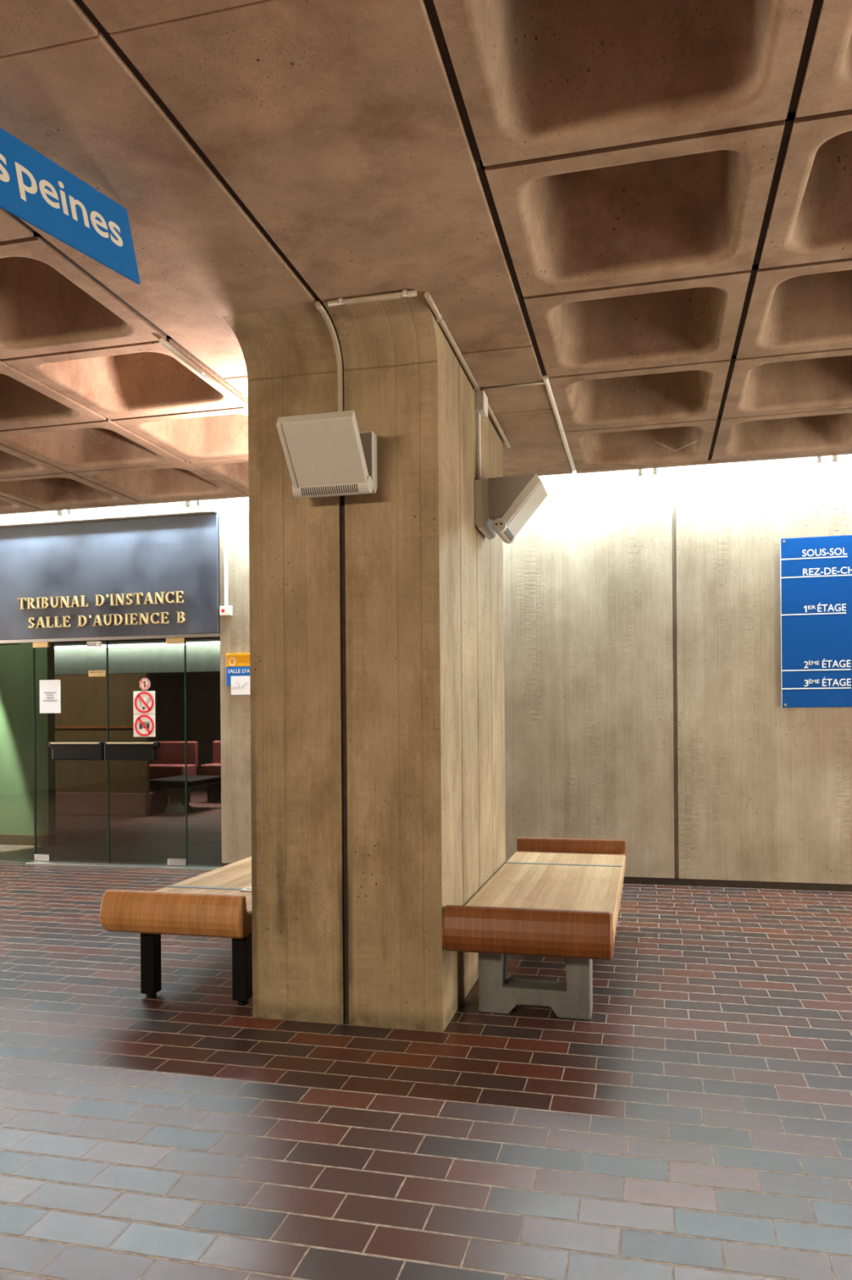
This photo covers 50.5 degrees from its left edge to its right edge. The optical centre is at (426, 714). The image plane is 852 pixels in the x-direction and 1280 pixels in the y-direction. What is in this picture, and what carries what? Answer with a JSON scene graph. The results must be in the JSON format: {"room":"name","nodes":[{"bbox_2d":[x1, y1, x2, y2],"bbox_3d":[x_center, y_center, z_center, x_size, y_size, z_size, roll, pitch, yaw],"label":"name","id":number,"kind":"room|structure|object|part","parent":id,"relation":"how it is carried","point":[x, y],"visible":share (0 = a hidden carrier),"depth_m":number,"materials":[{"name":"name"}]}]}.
{"room":"courthouse lobby","nodes":[
{"label":"courthouse lobby","id":0,"kind":"room"},
{"bbox_2d":[0,642,55,835],"bbox_3d":[-5.358,-0.307,9.937,2.830,3.190,0.120,0,0,14],"label":"wall","id":1,"kind":"structure","parent":0,"point":[16,684],"depth_m":9.61,"materials":[{"name":"paint"}]},
{"bbox_2d":[0,834,56,846],"bbox_3d":[-5.344,1.343,9.929,2.835,0.110,0.135,0,0,14],"label":"baseboard","id":2,"kind":"structure","parent":1,"relation":"attached to","point":[5,839],"depth_m":9.60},
{"bbox_2d":[54,637,220,675],"bbox_3d":[-3.862,-1.689,16.507,11.000,1.850,0.200,0,0,14],"label":"wall","id":3,"kind":"structure","parent":0,"point":[199,658],"depth_m":16.77,"materials":[{"name":"paint"}]},
{"bbox_2d":[57,671,221,791],"bbox_3d":[-4.787,-0.607,12.942,11.100,4.000,7.570,0,0,14],"label":"wall","id":4,"kind":"structure","parent":0,"point":[202,688],"depth_m":16.40,"materials":[{"name":"brown wood"}]},
{"bbox_2d":[54,638,220,648],"bbox_3d":[-4.680,-1.308,16.520,8.000,0.100,0.150,0,0,14],"label":"batten","id":5,"kind":"object","parent":4,"relation":"attached to","point":[215,641],"visible":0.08,"depth_m":16.61,"materials":[{"name":"white plastic"}]},
{"bbox_2d":[0,791,851,1279],"bbox_3d":[-1.736,1.429,5.428,16.600,0.120,20.700,0,0,14],"label":"floor","id":6,"kind":"structure","parent":0,"point":[698,1126],"depth_m":3.11,"materials":[{"name":"tile"}]},
{"bbox_2d":[55,790,168,816],"bbox_3d":[-5.072,1.241,12.898,2.740,0.310,0.600,0,0,14],"label":"platform","id":7,"kind":"object","parent":6,"relation":"on","point":[154,802],"visible":0.7,"depth_m":12.46,"materials":[{"name":"wood"}]},
{"bbox_2d":[54,673,150,793],"bbox_3d":[-5.140,0.266,12.675,2.770,1.640,0.100,0,0,14],"label":"screen","id":8,"kind":"object","parent":7,"relation":"on","point":[82,717],"visible":0.56,"depth_m":12.50,"materials":[{"name":"brown wood"}]},
{"bbox_3d":[-5.149,0.179,12.642,2.770,0.035,0.030,0,0,14],"label":"rail","id":9,"kind":"part","parent":8,"relation":"part of","materials":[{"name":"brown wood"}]},
{"bbox_2d":[149,741,197,802],"bbox_3d":[-4.057,0.907,14.243,0.770,0.960,0.500,0,0,14],"label":"bench","id":10,"kind":"object","parent":6,"relation":"on","point":[171,755],"visible":0.56,"depth_m":14.32,"materials":[{"name":"fabric"}]},
{"bbox_3d":[-4.316,1.185,14.287,0.080,0.410,0.300,0,0,14],"label":"leg","id":11,"kind":"part","parent":10,"relation":"part of","materials":[{"name":"black metal"}]},
{"bbox_3d":[-4.063,0.887,14.218,0.770,0.200,0.450,0,0,14],"label":"seat","id":12,"kind":"part","parent":10,"relation":"part of","materials":[{"name":"red fabric"}]},
{"bbox_3d":[-4.011,0.632,14.437,0.770,0.410,0.100,0,0,14],"label":"backrest","id":13,"kind":"part","parent":10,"relation":"part of","materials":[{"name":"red fabric"}]},
{"bbox_2d":[99,856,252,1004],"bbox_3d":[-0.906,1.092,5.230,0.708,0.540,2.285,0,0,14],"label":"wooden bench","id":14,"kind":"object","parent":6,"relation":"on","point":[218,902],"visible":0.48,"depth_m":4.20,"materials":[{"name":"brown wood"}]},
{"bbox_3d":[-1.333,1.165,4.376,0.072,0.358,0.072,0,0,14],"label":"leg","id":15,"kind":"part","parent":14,"relation":"part of","materials":[{"name":"black metal"}]},
{"bbox_3d":[-0.907,0.947,5.230,0.708,0.080,2.025,0,0,14],"label":"seat","id":16,"kind":"part","parent":14,"relation":"part of","materials":[{"name":"brown wood"}]},
{"bbox_3d":[-0.867,1.161,4.261,0.072,0.358,0.072,0,0,14],"label":"leg","id":17,"kind":"part","parent":14,"relation":"part of","materials":[{"name":"black metal"}]},
{"bbox_2d":[150,775,221,813],"bbox_3d":[-3.482,1.148,13.071,0.745,0.470,1.100,0,0,14],"label":"bench","id":18,"kind":"object","parent":6,"relation":"on","point":[175,786],"visible":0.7,"depth_m":12.73,"materials":[{"name":"black metal"}]},
{"bbox_3d":[-3.483,0.963,13.071,0.745,0.100,1.100,0,0,14],"label":"seat","id":19,"kind":"part","parent":18,"relation":"part of","materials":[{"name":"black metal"}]},
{"bbox_2d":[200,740,221,802],"bbox_3d":[-2.684,0.896,14.212,1.650,0.960,0.500,0,0,14],"label":"bench","id":20,"kind":"object","parent":6,"relation":"on","point":[215,768],"visible":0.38,"depth_m":14.25,"materials":[{"name":"fabric"}]},
{"bbox_3d":[-2.690,0.877,14.188,1.650,0.200,0.450,0,0,14],"label":"seat","id":21,"kind":"part","parent":20,"relation":"part of","materials":[{"name":"red fabric"}]},
{"bbox_3d":[-3.371,1.177,14.362,0.080,0.410,0.300,0,0,14],"label":"leg","id":22,"kind":"part","parent":20,"relation":"part of","materials":[{"name":"black metal"}]},
{"bbox_3d":[-2.638,0.621,14.406,1.650,0.410,0.100,0,0,14],"label":"backrest","id":23,"kind":"part","parent":20,"relation":"part of","materials":[{"name":"red fabric"}]},
{"bbox_2d":[222,291,506,1032],"bbox_3d":[-0.185,-0.166,4.681,0.878,3.044,1.999,0,0,14],"label":"concrete pillar","id":24,"kind":"structure","parent":6,"relation":"on","point":[377,651],"depth_m":3.97,"materials":[{"name":"beige concrete"}]},
{"bbox_2d":[276,409,377,497],"bbox_3d":[-0.409,-1.072,3.785,0.340,0.286,0.348,0,0,14],"label":"uplight","id":25,"kind":"object","parent":24,"relation":"attached to","point":[326,454],"visible":1,"depth_m":3.72,"materials":[{"name":"paint"}]},
{"bbox_2d":[315,301,342,411],"bbox_3d":[-0.406,-1.436,3.818,0.023,0.498,0.284,0,0,14],"label":"conduit","id":26,"kind":"object","parent":24,"relation":"attached to","point":[340,366],"visible":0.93,"depth_m":3.92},
{"bbox_2d":[327,289,417,306],"bbox_3d":[-0.217,-1.673,3.632,0.370,0.028,0.026,0,0,14],"label":"conduit","id":27,"kind":"object","parent":24,"relation":"attached to","point":[405,294],"visible":1,"depth_m":3.62,"materials":[{"name":"metal"}]},
{"bbox_2d":[424,291,479,391],"bbox_3d":[0.135,-1.676,4.128,0.026,0.028,1.085,0,0,14],"label":"conduit","id":28,"kind":"object","parent":24,"relation":"attached to","point":[432,304],"visible":1,"depth_m":4.00,"materials":[{"name":"metal"}]},
{"bbox_2d":[476,413,480,479],"bbox_3d":[0.277,-1.392,4.729,0.016,0.370,0.030,0,0,14],"label":"conduit","id":29,"kind":"object","parent":24,"relation":"attached to","point":[478,415],"visible":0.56,"depth_m":4.71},
{"bbox_2d":[475,390,488,417],"bbox_3d":[0.291,-1.624,4.725,0.048,0.103,0.120,0,0,14],"label":"junction box","id":30,"kind":"object","parent":24,"relation":"attached to","point":[481,397],"visible":0.96,"depth_m":4.67,"materials":[{"name":"paint"}]},
{"bbox_3d":[0.308,-1.624,4.721,0.012,0.103,0.120,0,0,14],"label":"lid","id":31,"kind":"part","parent":30,"relation":"part of","materials":[{"name":"beige plastic"}]},
{"bbox_2d":[488,403,511,448],"bbox_3d":[0.412,-1.676,5.221,0.024,0.034,0.898,0,0,14],"label":"conduit","id":32,"kind":"object","parent":24,"relation":"attached to","point":[506,442],"visible":0.91,"depth_m":5.23,"materials":[{"name":"metal"}]},
{"bbox_2d":[474,473,547,543],"bbox_3d":[0.455,-1.074,4.747,0.348,0.286,0.340,0,0,14],"label":"uplight","id":33,"kind":"object","parent":24,"relation":"attached to","point":[504,505],"visible":1,"depth_m":4.61,"materials":[{"name":"paint"}]},
{"bbox_3d":[0.437,-1.097,4.587,0.240,0.238,0.006,0,0,14],"label":"plate","id":34,"kind":"part","parent":33,"relation":"part of","materials":[{"name":"metal"}]},
{"bbox_3d":[0.509,-1.085,4.734,0.227,0.264,0.326,0,0,14],"label":"plate","id":35,"kind":"part","parent":33,"relation":"part of","materials":[{"name":"paint"}]},
{"bbox_2d":[442,836,626,1019],"bbox_3d":[0.683,1.080,4.832,0.705,0.540,2.295,0,0,14],"label":"wooden bench","id":36,"kind":"object","parent":6,"relation":"on","point":[553,897],"visible":1,"depth_m":4.08,"materials":[{"name":"brown wood"}]},
{"bbox_3d":[0.682,0.935,4.832,0.705,0.080,2.035,0,0,14],"label":"seat","id":37,"kind":"part","parent":36,"relation":"part of","materials":[{"name":"brown wood"}]},
{"bbox_2d":[0,0,851,514],"bbox_3d":[-2.649,-1.927,1.224,16.500,0.518,11.762,0,0,14],"label":"ceiling","id":38,"kind":"structure","parent":0,"point":[633,263],"depth_m":3.52,"materials":[{"name":"concrete"}]},
{"bbox_2d":[159,337,248,409],"bbox_3d":[-0.854,-1.669,5.339,0.027,0.030,2.702,0,0,14],"label":"tube","id":39,"kind":"object","parent":38,"relation":"attached to","point":[171,348],"visible":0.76,"depth_m":4.37,"materials":[{"name":"metal"}]},
{"bbox_2d":[0,0,573,476],"bbox_3d":[-1.113,-1.830,0.906,1.549,0.300,11.632,0,0,14],"label":"ceiling beam","id":40,"kind":"structure","parent":38,"relation":"attached to","point":[260,155],"depth_m":2.73,"materials":[{"name":"concrete"}]},
{"bbox_2d":[0,127,140,284],"bbox_3d":[-1.164,-1.545,2.599,0.066,0.273,0.850,0,0,28],"label":"hanging sign","id":41,"kind":"object","parent":40,"relation":"hanging from","point":[34,188],"visible":1,"depth_m":2.72,"materials":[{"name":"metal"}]},
{"bbox_2d":[480,381,545,390],"bbox_3d":[0.441,-1.689,4.638,0.345,0.012,0.012,0,0,14],"label":"conduit","id":42,"kind":"object","parent":40,"relation":"attached to","point":[543,382],"visible":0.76,"depth_m":4.63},
{"bbox_2d":[542,375,576,471],"bbox_3d":[0.813,-1.700,5.405,0.027,0.028,1.772,0,0,14],"label":"conduit","id":43,"kind":"object","parent":40,"relation":"attached to","point":[545,378],"visible":0.97,"depth_m":5.17,"materials":[{"name":"metal"}]},
{"bbox_2d":[0,0,851,492],"bbox_3d":[-2.672,-2.015,1.132,16.900,0.666,11.922,0,0,14],"label":"trim","id":44,"kind":"structure","parent":38,"relation":"attached to","point":[429,4],"depth_m":2.90,"materials":[{"name":"metal"}]},
{"bbox_2d":[0,464,851,884],"bbox_3d":[-1.118,-0.239,7.981,16.000,3.205,0.300,0,0,14],"label":"wall","id":45,"kind":"structure","parent":0,"point":[643,708],"depth_m":7.10,"materials":[{"name":"concrete"}]},
{"bbox_2d":[0,642,35,860],"bbox_3d":[-4.072,0.350,8.586,0.810,2.045,0.014,0,0,14],"label":"window","id":46,"kind":"structure","parent":45,"relation":"in","point":[29,642],"depth_m":8.48,"materials":[{"name":"clear glass"}]},
{"bbox_2d":[56,510,62,515],"bbox_3d":[-3.890,-1.894,8.324,1.240,0.190,0.060,0,0,14],"label":"batten","id":47,"kind":"object","parent":45,"relation":"attached to","point":[59,513],"visible":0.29,"depth_m":8.17,"materials":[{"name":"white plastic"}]},
{"bbox_2d":[32,640,108,862],"bbox_3d":[-3.308,0.343,8.363,0.776,2.047,0.103,0,0,14],"label":"door","id":48,"kind":"structure","parent":45,"relation":"in","point":[60,750],"depth_m":8.31,"materials":[{"name":"clear glass"}]},
{"bbox_2d":[39,680,60,713],"bbox_3d":[-3.512,-0.169,8.436,0.223,0.311,0.005,0,0,14],"label":"paper notice","id":49,"kind":"object","parent":48,"relation":"attached to","point":[49,690],"visible":1,"depth_m":8.43,"materials":[{"name":"grey paper"}]},
{"bbox_2d":[43,691,57,701],"bbox_3d":[-3.510,-0.170,8.434,0.150,0.086,0.002,0,0,14],"label":"print","id":50,"kind":"object","parent":49,"relation":"attached to","point":[47,695],"depth_m":8.43,"materials":[{"name":"grey paper"}]},
{"bbox_3d":[-3.225,0.263,8.292,0.503,0.012,0.006,0,0,14],"label":"handle trim","id":51,"kind":"part","parent":48,"relation":"part of","materials":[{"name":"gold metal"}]},
{"bbox_3d":[-3.215,0.335,8.328,0.563,0.168,0.073,0,0,14],"label":"handle","id":52,"kind":"part","parent":48,"relation":"part of","materials":[{"name":"black metal"}]},
{"bbox_2d":[86,641,101,647],"bbox_3d":[-3.052,-0.649,8.306,0.135,0.048,0.034,0,0,14],"label":"tag","id":53,"kind":"object","parent":48,"relation":"attached to","point":[90,644],"visible":1,"depth_m":8.29,"materials":[{"name":"white plastic"}]},
{"bbox_2d":[88,670,105,676],"bbox_3d":[-3.030,-0.379,8.317,0.176,0.055,0.004,0,0,14],"label":"plate","id":54,"kind":"object","parent":48,"relation":"attached to","point":[93,673],"visible":1,"depth_m":8.32,"materials":[{"name":"gold metal"}]},
{"bbox_2d":[0,505,218,527],"bbox_3d":[-3.258,-1.797,8.312,2.910,0.052,0.120,0,0,14],"label":"trim","id":55,"kind":"structure","parent":45,"relation":"attached to","point":[204,509],"depth_m":8.16,"materials":[{"name":"white metal"}]},
{"bbox_2d":[0,513,220,644],"bbox_3d":[-3.243,-1.225,8.355,2.910,1.088,0.111,0,0,14],"label":"fascia","id":56,"kind":"object","parent":45,"relation":"attached to","point":[158,577],"visible":1,"depth_m":8.23,"materials":[{"name":"grey metal"}]},
{"bbox_3d":[-3.147,-0.696,8.354,2.730,0.028,0.070,0,0,14],"label":"rail","id":57,"kind":"part","parent":56,"relation":"part of","materials":[{"name":"metal"}]},
{"bbox_2d":[103,637,186,866],"bbox_3d":[-2.547,0.337,8.175,0.789,2.047,0.103,0,0,14],"label":"door","id":58,"kind":"structure","parent":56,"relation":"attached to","point":[113,751],"depth_m":8.15,"materials":[{"name":"clear glass"}]},
{"bbox_3d":[-2.676,0.258,8.157,0.476,0.012,0.006,0,0,14],"label":"handle trim","id":59,"kind":"part","parent":58,"relation":"part of","materials":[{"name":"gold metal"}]},
{"bbox_3d":[-2.666,0.330,8.192,0.536,0.168,0.073,0,0,14],"label":"handle","id":60,"kind":"part","parent":58,"relation":"part of","materials":[{"name":"black metal"}]},
{"bbox_2d":[133,690,155,714],"bbox_3d":[-2.559,-0.110,8.200,0.219,0.209,0.006,0,0,14],"label":"no smoking sign","id":61,"kind":"object","parent":58,"relation":"attached to","point":[144,702],"visible":1,"depth_m":8.20,"materials":[{"name":"white plastic"}]},
{"bbox_2d":[133,714,155,737],"bbox_3d":[-2.558,0.100,8.200,0.219,0.204,0.006,0,0,14],"label":"sign","id":62,"kind":"object","parent":58,"relation":"attached to","point":[144,724],"visible":1,"depth_m":8.20,"materials":[{"name":"white plastic"}]},
{"bbox_2d":[139,678,150,689],"bbox_3d":[-2.553,-0.277,8.198,0.107,0.107,0.006,0,0,14],"label":"sticker","id":63,"kind":"object","parent":58,"relation":"attached to","point":[144,683],"visible":1,"depth_m":8.20,"materials":[{"name":"white plastic"}]},
{"bbox_2d":[26,859,222,871],"bbox_3d":[-2.680,1.371,8.216,2.070,0.012,0.200,0,0,14],"label":"trim","id":64,"kind":"structure","parent":45,"relation":"attached to","point":[74,863],"depth_m":8.20,"materials":[{"name":"metal"}]},
{"bbox_2d":[66,501,190,515],"bbox_3d":[-2.647,-1.904,8.017,1.240,0.190,0.060,0,0,14],"label":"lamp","id":65,"kind":"object","parent":45,"relation":"attached to","point":[69,512],"visible":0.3,"depth_m":8.13,"materials":[{"name":"white plastic"}]},
{"bbox_2d":[196,500,201,506],"bbox_3d":[-1.405,-1.914,7.709,1.240,0.190,0.060,0,0,14],"label":"batten","id":66,"kind":"object","parent":45,"relation":"attached to","point":[198,502],"visible":0.16,"depth_m":7.83,"materials":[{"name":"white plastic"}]},
{"bbox_2d":[184,636,217,866],"bbox_3d":[-1.984,0.333,8.069,0.353,2.045,0.014,0,0,14],"label":"window","id":67,"kind":"structure","parent":45,"relation":"in","point":[214,637],"depth_m":8.11,"materials":[{"name":"clear glass"}]},
{"bbox_2d":[223,506,227,605],"bbox_3d":[-1.768,-1.394,7.974,0.028,0.874,0.022,0,0,14],"label":"conduit","id":68,"kind":"object","parent":45,"relation":"attached to","point":[225,514],"visible":1,"depth_m":7.96,"materials":[{"name":"white plastic"}]},
{"bbox_2d":[219,605,232,616],"bbox_3d":[-1.763,-0.915,7.958,0.106,0.084,0.052,0,0,14],"label":"fire alarm","id":69,"kind":"object","parent":45,"relation":"attached to","point":[224,610],"visible":1,"depth_m":7.94,"materials":[{"name":"white plastic"}]},
{"bbox_2d":[226,653,249,685],"bbox_3d":[-1.537,-0.397,7.914,0.458,0.284,0.032,0,0,14],"label":"room sign","id":70,"kind":"object","parent":45,"relation":"attached to","point":[237,664],"visible":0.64,"depth_m":7.93,"materials":[{"name":"orange plastic"}]},
{"bbox_3d":[-1.537,-0.481,7.917,0.458,0.114,0.025,0,0,14],"label":"orange panel","id":71,"kind":"part","parent":70,"relation":"part of","materials":[{"name":"orange plastic"}]},
{"bbox_3d":[-1.535,-0.339,7.917,0.458,0.168,0.025,0,0,14],"label":"blue panel","id":72,"kind":"part","parent":70,"relation":"part of","materials":[{"name":"blue plastic"}]},
{"bbox_2d":[231,675,250,694],"bbox_3d":[-1.614,-0.257,7.920,0.210,0.164,0.004,0,0,14],"label":"paper sheet","id":73,"kind":"object","parent":70,"relation":"attached to","point":[240,685],"visible":0.94,"depth_m":7.92,"materials":[{"name":"grey paper"}]},
{"bbox_2d":[0,453,851,519],"bbox_3d":[-1.249,-2.135,7.511,16.000,0.600,1.268,0,0,14],"label":"strip light","id":74,"kind":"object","parent":45,"relation":"attached to","point":[575,477],"depth_m":7.32,"materials":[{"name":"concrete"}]},
{"bbox_2d":[222,862,851,892],"bbox_3d":[2.413,1.310,6.984,8.690,0.052,0.028,0,0,14],"label":"baseboard","id":75,"kind":"structure","parent":45,"relation":"attached to","point":[627,880],"depth_m":6.97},
{"bbox_2d":[638,469,642,475],"bbox_3d":[1.080,-1.934,7.095,1.240,0.190,0.060,0,0,14],"label":"batten","id":76,"kind":"object","parent":45,"relation":"attached to","point":[640,471],"visible":0.1,"depth_m":6.94,"materials":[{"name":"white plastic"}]},
{"bbox_2d":[653,456,822,475],"bbox_3d":[2.323,-1.944,6.787,1.240,0.190,0.060,0,0,14],"label":"batten","id":77,"kind":"object","parent":45,"relation":"attached to","point":[819,459],"visible":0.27,"depth_m":6.65,"materials":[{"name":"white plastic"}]},
{"bbox_2d":[780,534,851,707],"bbox_3d":[3.134,-0.698,6.753,0.903,1.281,0.041,0,0,14],"label":"sign","id":78,"kind":"object","parent":45,"relation":"attached to","point":[816,572],"depth_m":6.79,"materials":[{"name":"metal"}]},
{"bbox_2d":[832,455,838,462],"bbox_3d":[3.565,-1.954,6.480,1.240,0.190,0.060,0,0,14],"label":"batten","id":79,"kind":"object","parent":45,"relation":"attached to","point":[835,458],"visible":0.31,"depth_m":6.60,"materials":[{"name":"white plastic"}]}
]}

